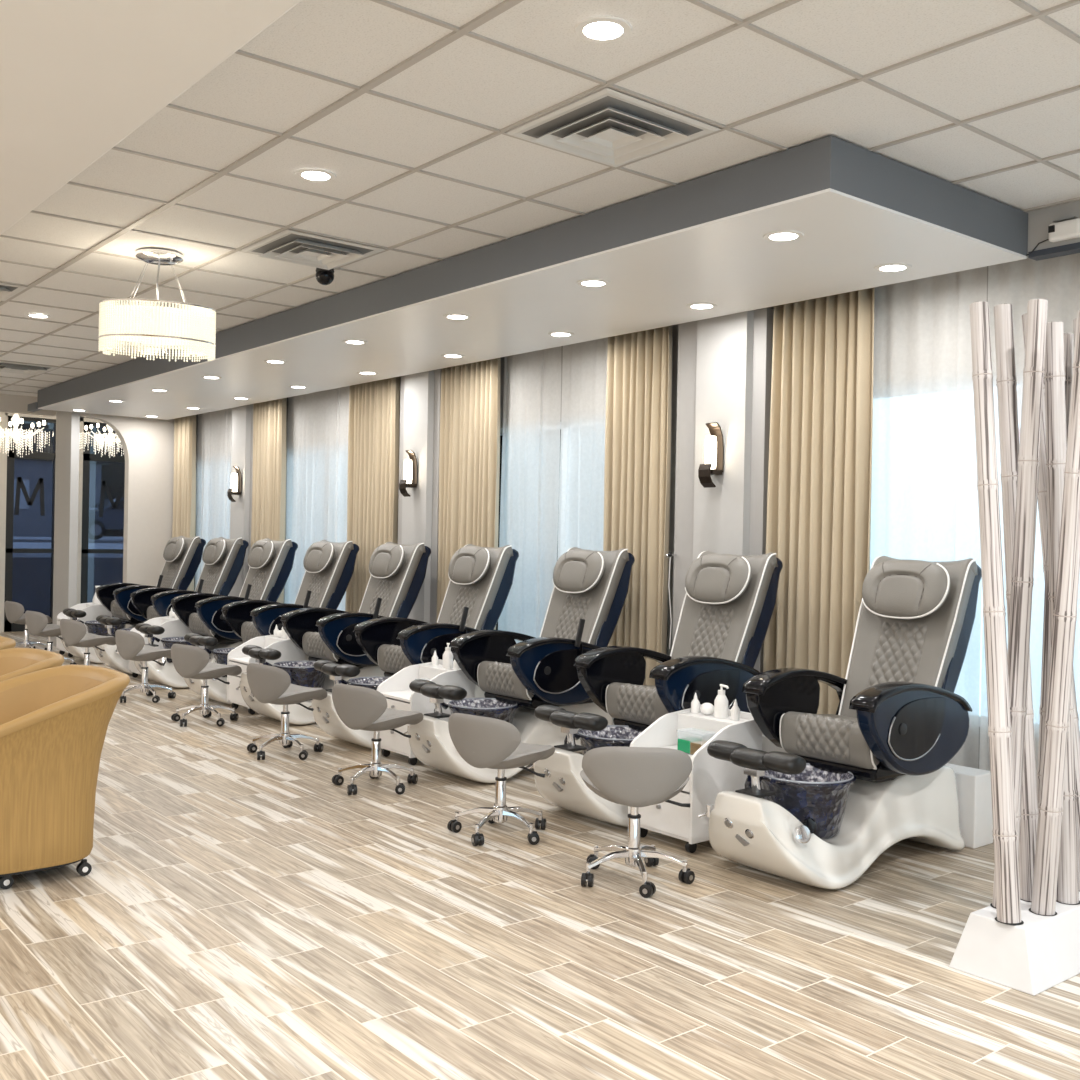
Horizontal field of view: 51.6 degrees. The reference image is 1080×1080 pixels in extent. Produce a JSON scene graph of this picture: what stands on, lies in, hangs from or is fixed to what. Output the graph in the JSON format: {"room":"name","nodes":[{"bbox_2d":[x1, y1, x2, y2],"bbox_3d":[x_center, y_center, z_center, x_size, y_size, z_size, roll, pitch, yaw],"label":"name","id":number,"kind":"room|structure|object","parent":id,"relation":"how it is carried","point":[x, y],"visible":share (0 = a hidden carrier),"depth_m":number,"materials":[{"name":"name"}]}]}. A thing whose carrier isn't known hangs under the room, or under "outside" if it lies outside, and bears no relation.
{"room":"salon","nodes":[
{"label":"salon","id":0,"kind":"room"},
{"bbox_2d":[0,394,55,415],"bbox_3d":[-9.402,-1.776,10.808,8.965,0.400,0.140,1,0,-39],"label":"trim","id":1,"kind":"structure","parent":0,"point":[9,403],"depth_m":13.32,"materials":[{"name":"beige paint"}]},
{"bbox_2d":[0,412,103,631],"bbox_3d":[-9.944,-0.391,13.142,11.100,3.200,0.150,1,0,-39],"label":"wall","id":2,"kind":"structure","parent":0,"point":[3,415],"depth_m":15.21,"materials":[{"name":"beige paint"}]},
{"bbox_2d":[4,416,55,631],"bbox_3d":[-7.052,-0.216,15.471,0.670,2.950,0.080,1,0,-39],"label":"window","id":3,"kind":"structure","parent":2,"relation":"in","point":[30,490],"depth_m":15.46,"materials":[{"name":"clear glass"}]},
{"bbox_2d":[80,422,124,616],"bbox_3d":[-6.159,-0.201,16.195,0.970,2.950,0.080,1,0,-39],"label":"window","id":4,"kind":"structure","parent":2,"relation":"in","point":[104,476],"depth_m":16.06,"materials":[{"name":"clear glass"}]},
{"bbox_2d":[80,413,173,627],"bbox_3d":[-4.919,-0.194,13.673,1.460,2.997,0.140,1,0,-39],"label":"wall","id":5,"kind":"structure","parent":0,"point":[147,443],"depth_m":13.66,"materials":[{"name":"beige paint"}]},
{"bbox_2d":[52,411,79,646],"bbox_3d":[-5.674,-0.208,13.370,0.095,2.997,0.620,1,0,-39],"label":"trim","id":6,"kind":"structure","parent":5,"relation":"attached to","point":[67,423],"depth_m":13.22,"materials":[{"name":"grey paint"}]},
{"bbox_2d":[37,136,1027,419],"bbox_3d":[-1.719,-1.512,8.988,1.512,0.213,10.870,1,0,-39],"label":"dropped ceiling soffit","id":7,"kind":"structure","parent":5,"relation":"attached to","point":[857,209],"depth_m":5.87,"materials":[{"name":"paint"}]},
{"bbox_2d":[443,313,471,319],"bbox_3d":[-0.509,-1.375,6.881,0.178,0.006,0.178,1,0,-39],"label":"recessed light","id":8,"kind":"object","parent":7,"relation":"in","point":[455,316],"visible":1,"depth_m":6.87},
{"bbox_2d":[577,279,609,286],"bbox_3d":[0.282,-1.357,5.904,0.178,0.006,0.178,1,0,-39],"label":"recessed light","id":9,"kind":"object","parent":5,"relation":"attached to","point":[585,282],"visible":1,"depth_m":5.89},
{"bbox_2d":[686,302,716,309],"bbox_3d":[0.931,-1.346,6.430,0.178,0.006,0.178,1,0,-39],"label":"recessed light","id":10,"kind":"object","parent":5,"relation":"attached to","point":[700,305],"visible":1,"depth_m":6.41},
{"bbox_2d":[763,230,803,241],"bbox_3d":[1.074,-1.340,4.928,0.178,0.006,0.178,1,0,-39],"label":"recessed light","id":11,"kind":"object","parent":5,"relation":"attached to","point":[780,235],"visible":1,"depth_m":4.92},
{"bbox_2d":[874,263,911,271],"bbox_3d":[1.722,-1.329,5.454,0.178,0.006,0.178,1,0,-39],"label":"recessed light","id":12,"kind":"object","parent":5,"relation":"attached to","point":[888,267],"visible":1,"depth_m":5.44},
{"bbox_2d":[0,0,301,234],"bbox_3d":[-4.614,-1.587,2.842,6.370,0.144,18.270,1,0,-39],"label":"ceiling soffit","id":13,"kind":"structure","parent":0,"point":[78,77],"depth_m":3.44,"materials":[{"name":"paint"}]},
{"bbox_2d":[0,631,1079,1079],"bbox_3d":[-3.763,1.407,5.021,10.520,0.120,20.500,1,0,-39],"label":"floor","id":14,"kind":"structure","parent":0,"point":[236,915],"depth_m":3.90,"materials":[{"name":"brown wood"}]},
{"bbox_2d":[0,636,15,649],"bbox_3d":[-3.367,0.949,6.068,0.902,0.804,0.848,1,0,-39],"label":"tub chair","id":15,"kind":"object","parent":14,"relation":"on","point":[5,643],"visible":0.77,"depth_m":6.11,"materials":[{"name":"brown leather"}]},
{"bbox_2d":[5,601,51,649],"bbox_3d":[-5.856,0.991,12.768,0.485,0.595,0.511,1,0,41],"label":"stool","id":16,"kind":"object","parent":14,"relation":"on","point":[14,611],"visible":0.59,"depth_m":12.62,"materials":[{"name":"leather"}]},
{"bbox_2d":[0,647,64,681],"bbox_3d":[-2.800,0.961,5.369,0.902,0.804,0.848,1,0,-39],"label":"tub chair","id":17,"kind":"object","parent":14,"relation":"on","point":[14,662],"visible":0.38,"depth_m":5.69,"materials":[{"name":"yellow leather"}]},
{"bbox_2d":[25,611,76,664],"bbox_3d":[-4.972,1.011,11.361,0.485,0.595,0.511,1,0,40],"label":"stool","id":18,"kind":"object","parent":14,"relation":"on","point":[37,624],"visible":0.57,"depth_m":11.20,"materials":[{"name":"leather"}]},
{"bbox_2d":[0,664,129,888],"bbox_3d":[-2.228,0.974,4.687,0.902,0.804,0.848,1,0,-39],"label":"tub chair","id":19,"kind":"object","parent":14,"relation":"on","point":[54,721],"visible":1,"depth_m":4.48,"materials":[{"name":"leather"}]},
{"bbox_2d":[56,602,111,656],"bbox_3d":[-5.148,1.002,12.646,0.527,0.600,0.418,1,0,-39],"label":"cart","id":20,"kind":"object","parent":14,"relation":"on","point":[92,610],"visible":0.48,"depth_m":12.55,"materials":[{"name":"plastic"}]},
{"bbox_2d":[60,619,115,665],"bbox_3d":[-4.216,1.028,10.429,0.485,0.595,0.511,1,0,39],"label":"stool","id":21,"kind":"object","parent":14,"relation":"on","point":[73,632],"visible":0.63,"depth_m":10.28,"materials":[{"name":"leather"}]},
{"bbox_2d":[60,536,205,662],"bbox_3d":[-4.473,0.630,12.285,1.454,1.370,0.725,1,0,-39],"label":"chair","id":22,"kind":"object","parent":14,"relation":"on","point":[182,555],"visible":0.59,"depth_m":12.37,"materials":[{"name":"leather"}]},
{"bbox_2d":[84,620,125,634],"bbox_3d":[-4.711,1.020,12.113,0.436,0.273,0.436,1,0,-39],"label":"bowl","id":23,"kind":"object","parent":22,"relation":"on","point":[94,627],"depth_m":11.94,"materials":[{"name":"blue glass"}]},
{"bbox_2d":[115,630,175,702],"bbox_3d":[-3.320,1.047,9.418,0.485,0.595,0.511,1,0,41],"label":"stool","id":24,"kind":"object","parent":14,"relation":"on","point":[130,645],"visible":0.93,"depth_m":9.28,"materials":[{"name":"leather"}]},
{"bbox_2d":[128,616,191,680],"bbox_3d":[-3.655,1.035,10.806,0.527,0.600,0.418,1,0,-39],"label":"cart","id":25,"kind":"object","parent":14,"relation":"on","point":[173,627],"visible":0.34,"depth_m":10.70,"materials":[{"name":"plastic"}]},
{"bbox_2d":[93,537,248,674],"bbox_3d":[-3.767,0.645,11.415,1.454,1.370,0.725,1,0,-39],"label":"chair","id":26,"kind":"object","parent":14,"relation":"on","point":[223,558],"visible":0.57,"depth_m":11.52,"materials":[{"name":"leather"}]},
{"bbox_2d":[171,644,241,726],"bbox_3d":[-2.493,1.065,8.352,0.485,0.595,0.511,1,0,37],"label":"stool","id":27,"kind":"object","parent":14,"relation":"on","point":[189,661],"visible":1,"depth_m":8.22,"materials":[{"name":"leather"}]},
{"bbox_2d":[134,538,297,687],"bbox_3d":[-3.062,0.661,10.545,1.454,1.370,0.725,1,0,-39],"label":"chair","id":28,"kind":"object","parent":14,"relation":"on","point":[270,562],"visible":0.64,"depth_m":10.58,"materials":[{"name":"leather"}]},
{"bbox_2d":[160,636,205,662],"bbox_3d":[-3.300,1.051,10.373,0.436,0.273,0.436,1,0,-39],"label":"bowl","id":29,"kind":"object","parent":28,"relation":"on","point":[167,642],"depth_m":10.20,"materials":[{"name":"blue glass"}]},
{"bbox_2d":[227,635,305,714],"bbox_3d":[-2.197,1.067,9.008,0.527,0.600,0.418,1,0,-39],"label":"cart","id":30,"kind":"object","parent":14,"relation":"on","point":[289,651],"visible":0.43,"depth_m":8.93,"materials":[{"name":"plastic"}]},
{"bbox_2d":[229,657,249,663],"bbox_3d":[-2.269,0.963,8.947,0.307,0.017,0.382,1,0,-39],"label":"shelf","id":31,"kind":"object","parent":30,"relation":"attached to","point":[232,660],"depth_m":8.92,"materials":[{"name":"plastic"}]},
{"bbox_2d":[184,540,358,704],"bbox_3d":[-2.319,0.677,9.629,1.454,1.370,0.725,1,0,-39],"label":"chair","id":32,"kind":"object","parent":14,"relation":"on","point":[329,566],"visible":0.51,"depth_m":9.73,"materials":[{"name":"leather"}]},
{"bbox_2d":[212,648,234,676],"bbox_3d":[-2.557,1.068,9.456,0.436,0.273,0.436,1,0,-39],"label":"bowl","id":33,"kind":"object","parent":32,"relation":"on","point":[221,654],"depth_m":9.30,"materials":[{"name":"blue glass"}]},
{"bbox_2d":[246,663,326,759],"bbox_3d":[-1.631,1.085,7.209,0.485,0.595,0.511,1,0,40],"label":"stool","id":34,"kind":"object","parent":14,"relation":"on","point":[268,684],"visible":1,"depth_m":7.08,"materials":[{"name":"leather"}]},
{"bbox_2d":[237,542,430,724],"bbox_3d":[-1.595,0.693,8.736,1.454,1.370,0.725,1,0,-39],"label":"chair","id":35,"kind":"object","parent":14,"relation":"on","point":[397,571],"visible":0.72,"depth_m":8.74,"materials":[{"name":"leather"}]},
{"bbox_2d":[273,660,325,699],"bbox_3d":[-1.833,1.084,8.563,0.436,0.273,0.436,1,0,-39],"label":"bowl","id":36,"kind":"object","parent":35,"relation":"on","point":[301,673],"depth_m":8.41,"materials":[{"name":"blue glass"}]},
{"bbox_2d":[332,683,423,794],"bbox_3d":[-0.913,1.100,6.324,0.485,0.595,0.511,1,0,39],"label":"stool","id":37,"kind":"object","parent":14,"relation":"on","point":[357,707],"visible":1,"depth_m":6.18,"materials":[{"name":"leather"}]},
{"bbox_2d":[309,544,518,749],"bbox_3d":[-0.871,0.709,7.843,1.454,1.370,0.725,1,0,-39],"label":"chair","id":38,"kind":"object","parent":14,"relation":"on","point":[481,578],"visible":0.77,"depth_m":7.93,"materials":[{"name":"leather"}]},
{"bbox_2d":[347,676,389,690],"bbox_3d":[-1.109,1.100,7.670,0.436,0.273,0.436,1,0,-39],"label":"bowl","id":39,"kind":"object","parent":38,"relation":"on","point":[373,682],"depth_m":7.80,"materials":[{"name":"blue glass"}]},
{"bbox_2d":[377,659,474,764],"bbox_3d":[-0.730,1.100,7.198,0.527,0.600,0.418,1,0,-39],"label":"cart","id":40,"kind":"object","parent":14,"relation":"on","point":[396,690],"visible":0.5,"depth_m":7.09,"materials":[{"name":"plastic"}]},
{"bbox_2d":[380,690,413,701],"bbox_3d":[-0.802,0.995,7.138,0.307,0.017,0.382,1,0,-39],"label":"shelf","id":41,"kind":"object","parent":40,"relation":"attached to","point":[403,695],"depth_m":7.11,"materials":[{"name":"plastic"}]},
{"bbox_2d":[442,643,452,667],"bbox_3d":[-0.599,0.750,7.272,0.067,0.162,0.067,1,0,-11],"label":"pump bottle","id":42,"kind":"object","parent":40,"relation":"on","point":[447,649],"visible":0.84,"depth_m":7.25,"materials":[{"name":"white plastic"}]},
{"bbox_2d":[447,713,554,845],"bbox_3d":[-0.174,1.117,5.365,0.485,0.595,0.511,1,0,38],"label":"stool","id":43,"kind":"object","parent":14,"relation":"on","point":[482,742],"visible":1,"depth_m":5.22,"materials":[{"name":"leather"}]},
{"bbox_2d":[404,547,634,782],"bbox_3d":[-0.109,0.726,6.903,1.454,1.370,0.725,1,0,-39],"label":"chair","id":44,"kind":"object","parent":14,"relation":"on","point":[590,590],"visible":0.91,"depth_m":6.82,"materials":[{"name":"leather"}]},
{"bbox_2d":[434,703,447,718],"bbox_3d":[-0.587,1.005,6.625,0.097,0.117,0.037,1,0,-43],"label":"faucet","id":45,"kind":"object","parent":44,"relation":"on","point":[443,705],"depth_m":6.62,"materials":[{"name":"silver metal"}]},
{"bbox_2d":[447,698,518,723],"bbox_3d":[-0.347,1.116,6.730,0.436,0.273,0.436,1,0,-39],"label":"bowl","id":46,"kind":"object","parent":44,"relation":"on","point":[504,709],"depth_m":6.66,"materials":[{"name":"blue glass"}]},
{"bbox_2d":[580,746,694,897],"bbox_3d":[0.408,1.129,4.700,0.485,0.595,0.511,1,0,2],"label":"stool","id":47,"kind":"object","parent":14,"relation":"on","point":[634,777],"visible":1,"depth_m":4.51,"materials":[{"name":"leather"}]},
{"bbox_2d":[527,551,782,826],"bbox_3d":[0.634,0.742,5.987,1.454,1.370,0.704,1,0,-39],"label":"chair","id":48,"kind":"object","parent":14,"relation":"on","point":[729,602],"visible":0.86,"depth_m":6.03,"materials":[{"name":"leather"}]},
{"bbox_2d":[564,733,579,743],"bbox_3d":[0.162,1.022,5.701,0.097,0.117,0.037,1,0,-43],"label":"faucet","id":49,"kind":"object","parent":48,"relation":"on","point":[577,736],"depth_m":5.70,"materials":[{"name":"silver metal"}]},
{"bbox_2d":[577,725,640,754],"bbox_3d":[0.403,1.133,5.806,0.436,0.273,0.436,1,0,-39],"label":"bowl","id":50,"kind":"object","parent":48,"relation":"on","point":[612,735],"depth_m":5.91,"materials":[{"name":"blue glass"}]},
{"bbox_2d":[628,704,761,852],"bbox_3d":[0.753,1.132,5.369,0.527,0.600,0.418,1,0,-39],"label":"cart","id":51,"kind":"object","parent":14,"relation":"on","point":[709,776],"visible":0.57,"depth_m":5.21,"materials":[{"name":"plastic"}]},
{"bbox_2d":[659,745,692,757],"bbox_3d":[0.681,1.028,5.309,0.307,0.017,0.382,1,0,-39],"label":"shelf","id":52,"kind":"object","parent":51,"relation":"attached to","point":[660,746],"depth_m":5.48,"materials":[{"name":"plastic"}]},
{"bbox_2d":[677,737,706,753],"bbox_3d":[0.747,0.967,5.335,0.106,0.106,0.164,1,0,-39],"label":"box","id":53,"kind":"object","parent":51,"relation":"on","point":[690,745],"visible":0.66,"depth_m":5.32,"materials":[{"name":"cardboard"}]},
{"bbox_2d":[691,693,699,712],"bbox_3d":[0.776,0.812,5.575,0.044,0.100,0.044,1,0,-39],"label":"squeeze bottle","id":54,"kind":"object","parent":51,"relation":"on","point":[695,704],"visible":1,"depth_m":5.56,"materials":[{"name":"white plastic"}]},
{"bbox_2d":[700,703,713,714],"bbox_3d":[0.826,0.833,5.513,0.068,0.057,0.075,1,0,-39],"label":"roll","id":55,"kind":"object","parent":51,"relation":"on","point":[705,708],"visible":0.94,"depth_m":5.49,"materials":[{"name":"white plastic"}]},
{"bbox_2d":[714,684,728,717],"bbox_3d":[0.884,0.783,5.443,0.067,0.162,0.067,1,0,6],"label":"pump bottle","id":56,"kind":"object","parent":51,"relation":"on","point":[721,701],"visible":1,"depth_m":5.42,"materials":[{"name":"white plastic"}]},
{"bbox_2d":[731,699,739,720],"bbox_3d":[0.940,0.815,5.373,0.044,0.100,0.044,1,0,-39],"label":"squeeze bottle","id":57,"kind":"object","parent":51,"relation":"on","point":[735,711],"visible":1,"depth_m":5.36,"materials":[{"name":"white plastic"}]},
{"bbox_2d":[612,717,992,848],"bbox_3d":[-1.226,1.212,9.444,0.175,0.345,10.620,1,0,-39],"label":"plinth","id":58,"kind":"object","parent":14,"relation":"on","point":[973,784],"visible":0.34,"depth_m":5.31,"materials":[{"name":"plastic"}]},
{"bbox_2d":[698,556,981,888],"bbox_3d":[1.384,0.759,5.062,1.454,1.370,0.704,1,0,-39],"label":"chair","id":59,"kind":"object","parent":14,"relation":"on","point":[856,782],"visible":1,"depth_m":4.95,"materials":[{"name":"grey leather"}]},
{"bbox_2d":[744,775,761,788],"bbox_3d":[0.912,1.038,4.777,0.097,0.117,0.037,1,0,-43],"label":"faucet","id":60,"kind":"object","parent":59,"relation":"on","point":[747,785],"depth_m":4.75,"materials":[{"name":"silver metal"}]},
{"bbox_2d":[761,763,855,839],"bbox_3d":[1.152,1.149,4.882,0.436,0.273,0.436,1,0,-39],"label":"bowl","id":61,"kind":"object","parent":59,"relation":"on","point":[817,796],"depth_m":4.74,"materials":[{"name":"blue glass"}]},
{"bbox_2d":[949,891,1079,995],"bbox_3d":[2.005,1.364,4.096,1.348,0.191,0.298,1,0,-39],"label":"planter box","id":62,"kind":"object","parent":14,"relation":"on","point":[1033,955],"visible":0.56,"depth_m":3.69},
{"bbox_2d":[970,301,1021,922],"bbox_3d":[1.539,0.221,3.778,0.079,2.083,0.252,1,0,-22],"label":"bamboo pole","id":63,"kind":"object","parent":62,"relation":"in","point":[1008,905],"visible":1,"depth_m":3.75,"materials":[{"name":"wood"}]},
{"bbox_2d":[994,303,1037,900],"bbox_3d":[1.699,0.210,3.969,0.202,2.107,0.078,1,0,37],"label":"bamboo pole","id":64,"kind":"object","parent":62,"relation":"in","point":[1006,379],"visible":0.66,"depth_m":3.96,"materials":[{"name":"wood"}]},
{"bbox_2d":[992,299,1047,906],"bbox_3d":[1.637,0.224,3.813,0.080,2.076,0.142,1,0,-35],"label":"bamboo pole","id":65,"kind":"object","parent":62,"relation":"in","point":[1022,579],"visible":0.77,"depth_m":3.78,"materials":[{"name":"wood"}]},
{"bbox_2d":[1021,313,1079,890],"bbox_3d":[1.901,0.213,4.104,0.282,2.111,0.078,1,0,24],"label":"bamboo pole","id":66,"kind":"object","parent":62,"relation":"in","point":[1042,480],"visible":0.24,"depth_m":4.10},
{"bbox_2d":[1037,333,1072,803],"bbox_3d":[1.841,0.265,4.000,0.078,1.999,0.078,1,1,-8],"label":"bamboo pole","id":67,"kind":"object","parent":62,"relation":"in","point":[1068,337],"visible":0.3,"depth_m":3.99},
{"bbox_2d":[1031,310,1079,914],"bbox_3d":[1.734,0.262,3.697,0.078,2.009,0.270,1,0,-2],"label":"bamboo pole","id":68,"kind":"object","parent":62,"relation":"in","point":[1050,806],"visible":1,"depth_m":3.69,"materials":[{"name":"wood"}]},
{"bbox_2d":[1044,321,1078,903],"bbox_3d":[1.812,0.258,3.888,0.203,2.017,0.078,1,0,-26],"label":"bamboo pole","id":69,"kind":"object","parent":62,"relation":"in","point":[1054,377],"visible":0.61,"depth_m":3.86,"materials":[{"name":"wood"}]},
{"bbox_2d":[0,0,1079,396],"bbox_3d":[-3.176,-1.667,4.007,10.070,0.062,18.270,1,0,-39],"label":"ceiling","id":70,"kind":"structure","parent":0,"point":[410,105],"depth_m":4.29,"materials":[{"name":"tile"}]},
{"bbox_2d":[0,283,27,300],"bbox_3d":[-3.745,-1.638,7.311,0.590,0.034,0.590,1,0,-39],"label":"ceiling vent","id":71,"kind":"object","parent":70,"relation":"in","point":[7,291],"visible":1,"depth_m":7.33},
{"bbox_2d":[0,361,58,374],"bbox_3d":[-5.103,-1.672,10.922,0.590,0.034,0.590,1,0,-39],"label":"ceiling vent","id":72,"kind":"object","parent":70,"relation":"in","point":[9,367],"visible":1,"depth_m":10.87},
{"bbox_2d":[98,249,215,361],"bbox_3d":[-2.169,-1.336,6.354,0.646,0.575,0.435,1,0,-18],"label":"drum chandelier","id":73,"kind":"object","parent":70,"relation":"hanging from","point":[156,326],"visible":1,"depth_m":6.22,"materials":[{"name":"silver metal"}]},
{"bbox_2d":[241,230,384,269],"bbox_3d":[-1.261,-1.588,6.184,0.590,0.034,0.590,1,0,-39],"label":"ceiling vent","id":74,"kind":"object","parent":70,"relation":"in","point":[290,246],"visible":1,"depth_m":6.14,"materials":[{"name":"metal"}]},
{"bbox_2d":[295,168,335,181],"bbox_3d":[-0.984,-1.598,4.898,0.178,0.006,0.178,1,0,-39],"label":"recessed light","id":75,"kind":"object","parent":70,"relation":"in","point":[308,174],"visible":1,"depth_m":4.89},
{"bbox_2d":[315,268,333,284],"bbox_3d":[-1.272,-1.562,6.602,0.110,0.106,0.110,1,0,-39],"label":"security camera","id":76,"kind":"object","parent":70,"relation":"attached to","point":[323,276],"visible":0.76,"depth_m":6.56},
{"bbox_2d":[574,16,631,42],"bbox_3d":[0.195,-1.573,3.445,0.178,0.006,0.178,1,0,-39],"label":"recessed light","id":77,"kind":"object","parent":70,"relation":"in","point":[596,29],"visible":1,"depth_m":3.44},
{"bbox_2d":[504,88,720,166],"bbox_3d":[0.275,-1.554,4.289,0.590,0.034,0.590,1,0,-39],"label":"ceiling vent","id":78,"kind":"object","parent":70,"relation":"in","point":[610,127],"visible":1,"depth_m":4.25,"materials":[{"name":"metal"}]},
{"bbox_2d":[548,331,573,336],"bbox_3d":[0.139,-1.364,7.407,0.178,0.006,0.178,1,0,-39],"label":"recessed light","id":79,"kind":"object","parent":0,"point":[558,333],"visible":1,"depth_m":7.40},
{"bbox_2d":[194,266,987,768],"bbox_3d":[1.172,-0.062,7.161,0.200,2.997,17.650,1,0,-39],"label":"wall","id":80,"kind":"structure","parent":0,"point":[674,327],"depth_m":7.38,"materials":[{"name":"grey paint"}]},
{"bbox_2d":[172,415,195,590],"bbox_3d":[-4.329,-0.133,13.584,0.127,2.867,0.549,1,0,-39],"label":"drape","id":81,"kind":"object","parent":80,"relation":"hanging from","point":[184,487],"visible":0.54,"depth_m":13.52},
{"bbox_2d":[195,408,231,595],"bbox_3d":[-3.756,-0.148,13.020,0.036,2.852,1.255,1,0,-39],"label":"sheer curtain","id":82,"kind":"object","parent":80,"relation":"hanging from","point":[214,429],"visible":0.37,"depth_m":13.14,"materials":[{"name":"fabric"}]},
{"bbox_2d":[227,466,241,501],"bbox_3d":[-3.311,-0.609,12.111,0.125,0.392,0.090,1,0,-39],"label":"wall sconce","id":83,"kind":"object","parent":80,"relation":"attached to","point":[236,479],"visible":1,"depth_m":12.09,"materials":[{"name":"glass"}]},
{"bbox_2d":[229,404,252,596],"bbox_3d":[-3.242,-0.067,12.286,0.200,2.812,0.550,1,0,-39],"label":"trim","id":84,"kind":"structure","parent":80,"relation":"attached to","point":[242,416],"depth_m":12.12,"materials":[{"name":"grey paint"}]},
{"bbox_2d":[251,398,286,602],"bbox_3d":[-2.860,-0.101,11.774,0.153,2.867,0.713,1,0,-39],"label":"drape","id":85,"kind":"object","parent":80,"relation":"hanging from","point":[269,417],"visible":0.48,"depth_m":11.70,"materials":[{"name":"fabric"}]},
{"bbox_2d":[284,386,349,610],"bbox_3d":[-2.141,-0.113,11.028,0.038,2.852,1.586,1,0,-39],"label":"sheer curtain","id":86,"kind":"object","parent":80,"relation":"hanging from","point":[317,423],"visible":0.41,"depth_m":11.17,"materials":[{"name":"fabric"}]},
{"bbox_2d":[345,376,399,611],"bbox_3d":[-1.506,-0.071,10.100,0.141,2.867,0.819,1,0,-39],"label":"drape","id":87,"kind":"object","parent":80,"relation":"hanging from","point":[374,407],"visible":0.59,"depth_m":10.10,"materials":[{"name":"fabric"}]},
{"bbox_2d":[399,450,417,496],"bbox_3d":[-1.107,-0.560,9.393,0.125,0.392,0.090,1,0,-39],"label":"wall sconce","id":88,"kind":"object","parent":80,"relation":"attached to","point":[410,466],"visible":1,"depth_m":9.37,"materials":[{"name":"glass"}]},
{"bbox_2d":[398,369,441,622],"bbox_3d":[-1.016,-0.018,9.540,0.200,2.812,0.620,1,0,-39],"label":"trim","id":89,"kind":"structure","parent":80,"relation":"attached to","point":[420,394],"depth_m":9.35,"materials":[{"name":"grey paint"}]},
{"bbox_2d":[436,357,500,629],"bbox_3d":[-0.567,-0.050,8.950,0.141,2.867,0.784,1,0,-39],"label":"drape","id":90,"kind":"object","parent":80,"relation":"hanging from","point":[469,450],"visible":0.44,"depth_m":8.91,"materials":[{"name":"fabric"}]},
{"bbox_2d":[496,422,560,629],"bbox_3d":[0.194,0.015,8.365,0.060,1.800,2.150,1,0,-39],"label":"window","id":91,"kind":"structure","parent":80,"relation":"in","point":[501,429],"depth_m":9.02,"materials":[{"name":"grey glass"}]},
{"bbox_2d":[498,346,560,643],"bbox_3d":[-0.085,-0.067,8.491,0.036,2.852,0.718,1,0,-39],"label":"sheer curtain","id":92,"kind":"object","parent":80,"relation":"hanging from","point":[529,503],"visible":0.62,"depth_m":8.48,"materials":[{"name":"fabric"}]},
{"bbox_2d":[557,337,607,559],"bbox_3d":[0.379,-0.057,7.920,0.037,2.852,0.754,1,0,-39],"label":"sheer curtain","id":93,"kind":"object","parent":80,"relation":"hanging from","point":[584,366],"visible":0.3,"depth_m":8.01,"materials":[{"name":"fabric"}]},
{"bbox_2d":[603,325,671,685],"bbox_3d":[0.653,-0.023,7.449,0.125,2.867,0.584,1,0,-39],"label":"drape","id":94,"kind":"object","parent":80,"relation":"hanging from","point":[638,420],"visible":0.66,"depth_m":7.41,"materials":[{"name":"fabric"}]},
{"bbox_2d":[665,553,676,648],"bbox_3d":[0.827,0.388,7.137,0.074,0.613,0.062,1,0,-39],"label":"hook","id":95,"kind":"object","parent":80,"relation":"attached to","point":[668,554],"visible":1,"depth_m":7.12,"materials":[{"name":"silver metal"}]},
{"bbox_2d":[698,422,723,487],"bbox_3d":[1.034,-0.513,6.752,0.125,0.392,0.090,1,0,-39],"label":"wall sconce","id":96,"kind":"object","parent":80,"relation":"attached to","point":[714,447],"visible":1,"depth_m":6.73,"materials":[{"name":"brown metal"}]},
{"bbox_2d":[672,308,773,672],"bbox_3d":[1.119,0.030,6.907,0.200,2.812,0.720,1,0,-39],"label":"column","id":97,"kind":"structure","parent":80,"relation":"attached to","point":[724,378],"depth_m":6.76,"materials":[{"name":"grey paint"}]},
{"bbox_2d":[763,287,874,714],"bbox_3d":[1.571,-0.003,6.300,0.130,2.867,0.698,1,0,-39],"label":"drape","id":98,"kind":"object","parent":80,"relation":"hanging from","point":[818,525],"visible":0.61,"depth_m":6.30,"materials":[{"name":"fabric"}]},
{"bbox_2d":[870,266,986,768],"bbox_3d":[2.031,-0.021,5.885,0.050,2.852,0.668,1,0,-39],"label":"sheer curtain","id":99,"kind":"object","parent":80,"relation":"hanging from","point":[925,507],"visible":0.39,"depth_m":5.89,"materials":[{"name":"fabric"}]},
{"bbox_2d":[979,253,1079,780],"bbox_3d":[2.859,-0.002,4.859,0.058,2.852,1.968,1,0,-39],"label":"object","id":100,"kind":"object","parent":80,"relation":"hanging from","point":[1056,280],"visible":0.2,"depth_m":5.43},
{"bbox_2d":[1026,200,1079,260],"bbox_3d":[1.094,-1.480,7.073,0.470,0.265,17.650,1,0,-39],"label":"trim","id":101,"kind":"structure","parent":80,"relation":"attached to","point":[1039,220],"depth_m":5.17,"materials":[{"name":"grey paint"}]},
{"bbox_2d":[1026,216,1079,255],"bbox_3d":[2.344,-1.393,5.137,0.050,0.133,0.295,1,0,-39],"label":"wall sensor","id":102,"kind":"object","parent":80,"relation":"attached to","point":[1067,228],"visible":0.98,"depth_m":5.07,"materials":[{"name":"white plastic"}]},
{"bbox_3d":[-9.228,-1.936,12.292,11.100,0.080,2.230,1,0,-39],"label":"trim","id":103,"kind":"structure","parent":0,"visible":0},
{"bbox_2d":[0,413,49,457],"bbox_3d":[-6.650,-1.453,14.182,0.781,0.796,0.781,1,0,-16],"label":"crystal chandelier","id":104,"kind":"object","parent":103,"relation":"hanging from","point":[15,419],"visible":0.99,"depth_m":14.12,"materials":[{"name":"glass"}]},
{"bbox_2d":[79,423,123,456],"bbox_3d":[-5.774,-1.472,14.984,0.736,0.728,0.738,1,0,38],"label":"crystal chandelier","id":105,"kind":"object","parent":103,"relation":"hanging from","point":[109,439],"visible":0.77,"depth_m":14.94,"materials":[{"name":"glass"}]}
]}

